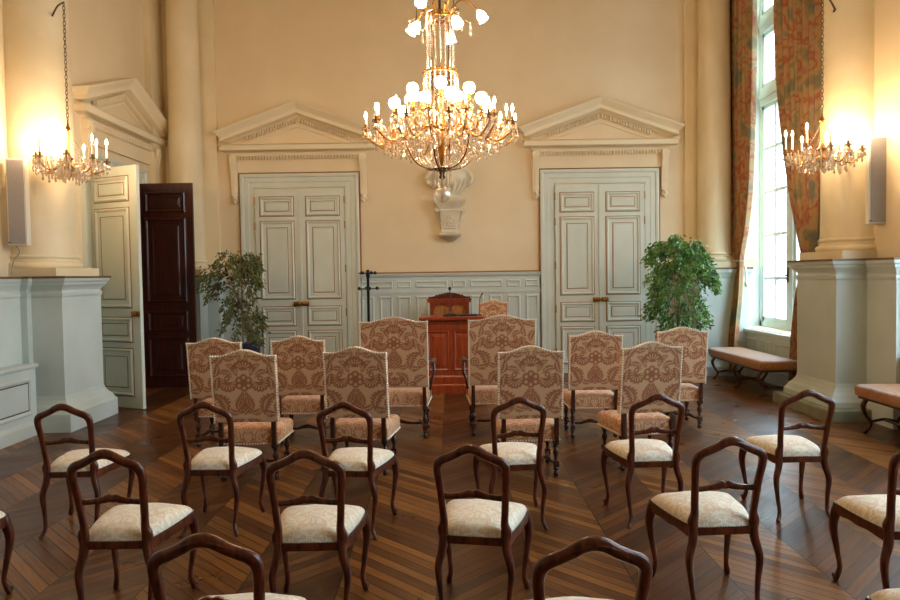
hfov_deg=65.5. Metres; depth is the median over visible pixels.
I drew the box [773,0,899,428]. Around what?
column
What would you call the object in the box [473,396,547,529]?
chair
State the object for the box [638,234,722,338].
potted ficus
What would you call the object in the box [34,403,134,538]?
chair
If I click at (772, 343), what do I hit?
window
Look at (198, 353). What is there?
upholstered chair
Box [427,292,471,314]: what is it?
carved armchair
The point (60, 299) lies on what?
column
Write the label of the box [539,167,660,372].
door
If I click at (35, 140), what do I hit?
candle
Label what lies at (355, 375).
upholstered chair
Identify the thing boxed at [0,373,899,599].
floor
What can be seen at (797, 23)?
curtain
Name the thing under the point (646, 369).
upholstered chair
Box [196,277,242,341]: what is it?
wainscoting
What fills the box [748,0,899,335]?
wall
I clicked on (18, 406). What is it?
radiator cover
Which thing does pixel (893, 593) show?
chair
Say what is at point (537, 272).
trim
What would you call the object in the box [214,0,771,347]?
wall
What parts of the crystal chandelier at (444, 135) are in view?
arm, arm, arm, arm, glass globe, glass globe, arm, lamp shade, glass globe, glass globe, arm, arm, lamp shade, arm, glass globe, arm, stem, stem, suspension rod, crown, stem, arm, glass globe, stem, arm, stem, arm, glass globe, lamp shade, lamp shade, glass globe, arm, arm, arm, glass globe, arm, arm, glass globe, lamp shade, arm, glass globe, arm, arm, arm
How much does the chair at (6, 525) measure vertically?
0.866 m
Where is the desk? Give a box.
[419,314,482,393]
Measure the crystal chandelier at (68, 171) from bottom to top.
1.941 m
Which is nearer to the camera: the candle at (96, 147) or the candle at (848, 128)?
the candle at (848, 128)
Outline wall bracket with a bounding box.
[433,197,465,242]
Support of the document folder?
on the desk
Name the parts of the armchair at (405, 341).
nail trim, backrest, seat, nail trim, post, leg, leg, armrest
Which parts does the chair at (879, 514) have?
leg, nail trim, seat frame, seat, leg, backrest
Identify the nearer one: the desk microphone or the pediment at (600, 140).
the desk microphone
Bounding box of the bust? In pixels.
[425,150,473,196]
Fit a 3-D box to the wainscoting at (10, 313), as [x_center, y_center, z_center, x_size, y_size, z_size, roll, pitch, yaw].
[-4.654,0.733,3.426,0.330,1.670,15.940,-1,2,0]
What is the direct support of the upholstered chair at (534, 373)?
on the floor
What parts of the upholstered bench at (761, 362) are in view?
leg, leg, seat, seat frame, leg, leg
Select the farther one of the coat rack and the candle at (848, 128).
the coat rack
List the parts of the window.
sill, breast panel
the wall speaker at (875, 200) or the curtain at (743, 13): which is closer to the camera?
the wall speaker at (875, 200)
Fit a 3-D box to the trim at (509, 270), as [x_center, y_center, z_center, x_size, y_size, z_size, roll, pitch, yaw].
[-0.007,-0.449,11.259,2.940,0.023,0.065,-1,2,0]
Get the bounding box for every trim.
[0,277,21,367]
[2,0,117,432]
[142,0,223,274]
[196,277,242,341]
[357,271,542,277]
[358,270,540,273]
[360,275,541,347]
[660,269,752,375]
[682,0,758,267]
[687,267,753,269]
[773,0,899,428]
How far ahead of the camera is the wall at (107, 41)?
9.11 m
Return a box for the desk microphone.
[443,287,456,315]
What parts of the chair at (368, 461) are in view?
leg, leg, cross rail, backrest, seat, seat frame, nail trim, leg, leg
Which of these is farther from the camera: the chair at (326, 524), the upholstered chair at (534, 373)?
the upholstered chair at (534, 373)
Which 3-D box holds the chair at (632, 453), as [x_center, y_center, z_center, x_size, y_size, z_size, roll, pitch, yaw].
[1.295,1.006,4.635,0.470,0.866,0.542,-1,2,-2]
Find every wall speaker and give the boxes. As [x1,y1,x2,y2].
[5,158,30,245]
[865,136,886,224]
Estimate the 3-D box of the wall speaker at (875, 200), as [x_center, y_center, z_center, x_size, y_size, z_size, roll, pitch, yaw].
[4.535,-1.265,7.461,0.184,0.920,0.200,0,2,12]
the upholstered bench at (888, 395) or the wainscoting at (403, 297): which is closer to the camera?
the upholstered bench at (888, 395)
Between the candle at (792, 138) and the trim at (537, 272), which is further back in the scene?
the trim at (537, 272)
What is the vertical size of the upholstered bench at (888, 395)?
0.495 m
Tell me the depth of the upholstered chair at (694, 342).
7.12 m
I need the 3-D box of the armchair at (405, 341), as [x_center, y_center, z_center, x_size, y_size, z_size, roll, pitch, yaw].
[-0.540,0.761,7.145,0.780,1.226,0.649,-1,2,1]
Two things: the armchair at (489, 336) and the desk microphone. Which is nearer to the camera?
the armchair at (489, 336)
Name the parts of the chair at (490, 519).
leg, leg, backrest, cross rail, seat, seat frame, nail trim, leg, leg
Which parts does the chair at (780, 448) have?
leg, leg, seat, seat frame, leg, cross rail, backrest, leg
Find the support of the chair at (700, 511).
on the floor
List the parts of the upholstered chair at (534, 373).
post, seat, nail trim, backrest, nail trim, leg, leg, post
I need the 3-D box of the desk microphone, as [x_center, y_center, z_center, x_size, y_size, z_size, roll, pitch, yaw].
[0.000,0.017,9.707,0.200,0.409,0.160,-1,2,0]
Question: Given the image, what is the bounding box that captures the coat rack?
[357,270,378,321]
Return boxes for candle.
[34,139,36,151]
[38,138,40,151]
[91,141,93,153]
[95,145,97,157]
[105,145,107,157]
[791,137,793,149]
[847,127,849,139]
[861,132,863,144]
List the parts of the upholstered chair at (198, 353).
post, leg, seat, leg, nail trim, backrest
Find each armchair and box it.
[358,317,435,437]
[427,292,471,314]
[461,315,536,435]
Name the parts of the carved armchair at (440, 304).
panel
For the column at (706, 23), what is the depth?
10.81 m
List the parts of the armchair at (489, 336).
armrest, leg, post, leg, nail trim, seat, backrest, nail trim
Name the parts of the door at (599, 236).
handle, handle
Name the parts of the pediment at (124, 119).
cornice, tympanum moulding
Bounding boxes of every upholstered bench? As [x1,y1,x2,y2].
[708,347,796,397]
[854,384,899,433]
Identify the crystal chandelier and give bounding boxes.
[32,1,110,185]
[362,0,519,202]
[781,0,866,175]
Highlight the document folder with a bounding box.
[457,314,477,315]
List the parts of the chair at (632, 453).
leg, leg, seat, seat frame, nail trim, cross rail, backrest, leg, leg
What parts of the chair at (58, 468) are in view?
leg, cross rail, backrest, leg, seat frame, seat, nail trim, leg, leg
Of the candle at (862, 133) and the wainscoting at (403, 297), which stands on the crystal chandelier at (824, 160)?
the candle at (862, 133)
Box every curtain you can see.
[728,0,756,372]
[773,0,821,381]
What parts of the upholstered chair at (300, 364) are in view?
post, nail trim, backrest, nail trim, seat, post, leg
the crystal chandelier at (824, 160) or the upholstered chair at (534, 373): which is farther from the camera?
the crystal chandelier at (824, 160)
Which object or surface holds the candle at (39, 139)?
on the crystal chandelier at (68, 171)
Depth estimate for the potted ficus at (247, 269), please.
10.22 m
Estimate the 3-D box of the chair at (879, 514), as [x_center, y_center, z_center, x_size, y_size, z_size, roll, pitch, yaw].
[2.183,1.038,3.370,0.471,0.866,0.542,-1,2,6]
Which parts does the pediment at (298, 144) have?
cornice, tympanum moulding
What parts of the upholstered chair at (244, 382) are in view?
post, nail trim, backrest, nail trim, seat, post, leg, leg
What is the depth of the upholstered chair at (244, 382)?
5.51 m
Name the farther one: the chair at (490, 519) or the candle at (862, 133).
the candle at (862, 133)
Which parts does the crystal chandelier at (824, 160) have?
arm, arm, arm, chain, arm, arm, arm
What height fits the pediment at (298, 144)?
1.587 m
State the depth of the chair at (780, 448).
4.52 m
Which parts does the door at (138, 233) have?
frame, handle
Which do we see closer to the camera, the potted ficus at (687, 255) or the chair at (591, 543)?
the chair at (591, 543)
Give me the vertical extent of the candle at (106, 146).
0.144 m
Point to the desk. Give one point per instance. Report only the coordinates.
(447, 335)
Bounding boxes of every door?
[79,149,196,408]
[238,171,361,354]
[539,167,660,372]
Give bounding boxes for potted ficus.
[196,250,271,352]
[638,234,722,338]
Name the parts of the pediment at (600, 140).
tympanum moulding, cornice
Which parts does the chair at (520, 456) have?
leg, leg, seat frame, seat, cross rail, backrest, leg, leg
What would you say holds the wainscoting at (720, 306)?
attached to the wall at (542, 58)
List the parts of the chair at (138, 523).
leg, backrest, cross rail, leg, seat, nail trim, seat frame, leg, leg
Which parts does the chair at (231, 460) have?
leg, leg, cross rail, backrest, seat, seat frame, nail trim, leg, leg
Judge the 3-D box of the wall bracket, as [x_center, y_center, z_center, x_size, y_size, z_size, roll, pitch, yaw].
[0.001,-1.270,11.190,0.520,0.700,0.440,-1,2,0]
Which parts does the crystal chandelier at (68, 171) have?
arm, arm, chain, arm, arm, arm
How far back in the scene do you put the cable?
7.43 m
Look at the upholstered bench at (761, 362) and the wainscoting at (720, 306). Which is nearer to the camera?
the upholstered bench at (761, 362)
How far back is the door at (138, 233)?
8.95 m
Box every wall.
[0,0,147,276]
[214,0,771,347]
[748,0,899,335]
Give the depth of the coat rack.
10.88 m
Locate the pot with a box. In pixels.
[242,342,261,352]
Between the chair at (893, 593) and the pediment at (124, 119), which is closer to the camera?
the chair at (893, 593)
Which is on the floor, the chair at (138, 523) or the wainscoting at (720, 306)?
the chair at (138, 523)
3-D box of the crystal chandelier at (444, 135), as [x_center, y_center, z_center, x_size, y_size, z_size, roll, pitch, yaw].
[-0.114,-3.354,6.391,1.438,4.909,1.435,-1,2,0]
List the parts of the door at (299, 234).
handle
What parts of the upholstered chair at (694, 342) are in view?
backrest, nail trim, leg, seat, leg, post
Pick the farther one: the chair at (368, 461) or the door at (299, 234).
the door at (299, 234)
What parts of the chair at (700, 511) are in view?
leg, leg, seat, nail trim, seat frame, cross rail, leg, backrest, leg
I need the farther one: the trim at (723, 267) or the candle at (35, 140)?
the trim at (723, 267)
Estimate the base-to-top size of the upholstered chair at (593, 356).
1.066 m
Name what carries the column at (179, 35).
attached to the wall at (542, 58)
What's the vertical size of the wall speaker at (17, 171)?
0.920 m
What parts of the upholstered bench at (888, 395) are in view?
leg, seat, seat frame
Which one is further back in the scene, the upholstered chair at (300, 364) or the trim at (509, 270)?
the trim at (509, 270)
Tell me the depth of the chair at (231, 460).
4.42 m
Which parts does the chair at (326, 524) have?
leg, leg, backrest, cross rail, seat, seat frame, nail trim, leg, leg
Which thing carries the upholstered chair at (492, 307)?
on the floor
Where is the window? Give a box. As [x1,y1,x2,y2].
[743,0,800,386]
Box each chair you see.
[0,511,14,593]
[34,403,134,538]
[67,449,199,599]
[147,532,305,599]
[177,401,266,536]
[185,338,243,446]
[209,349,293,480]
[265,449,370,599]
[270,336,329,442]
[316,401,398,539]
[322,346,400,474]
[433,444,532,599]
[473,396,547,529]
[477,299,507,318]
[496,345,564,476]
[532,535,652,599]
[563,331,622,437]
[597,341,683,470]
[601,393,684,527]
[645,436,767,599]
[656,327,708,427]
[738,389,834,521]
[828,451,899,589]
[865,588,899,599]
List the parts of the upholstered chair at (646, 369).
leg, leg, post, nail trim, seat, backrest, nail trim, leg, post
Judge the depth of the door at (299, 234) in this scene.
11.22 m
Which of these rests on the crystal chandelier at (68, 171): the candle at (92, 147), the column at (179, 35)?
the candle at (92, 147)
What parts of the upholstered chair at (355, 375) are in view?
post, leg, nail trim, backrest, seat, nail trim, post, leg, leg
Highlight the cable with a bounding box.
[11,246,19,274]
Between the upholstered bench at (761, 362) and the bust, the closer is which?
the upholstered bench at (761, 362)
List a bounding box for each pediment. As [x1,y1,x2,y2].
[72,78,168,181]
[212,101,374,203]
[519,96,684,199]
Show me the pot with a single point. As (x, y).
(254, 346)
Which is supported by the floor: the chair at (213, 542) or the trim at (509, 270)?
the chair at (213, 542)
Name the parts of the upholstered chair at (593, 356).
leg, leg, post, seat, nail trim, backrest, nail trim, post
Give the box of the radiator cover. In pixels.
[0,363,41,448]

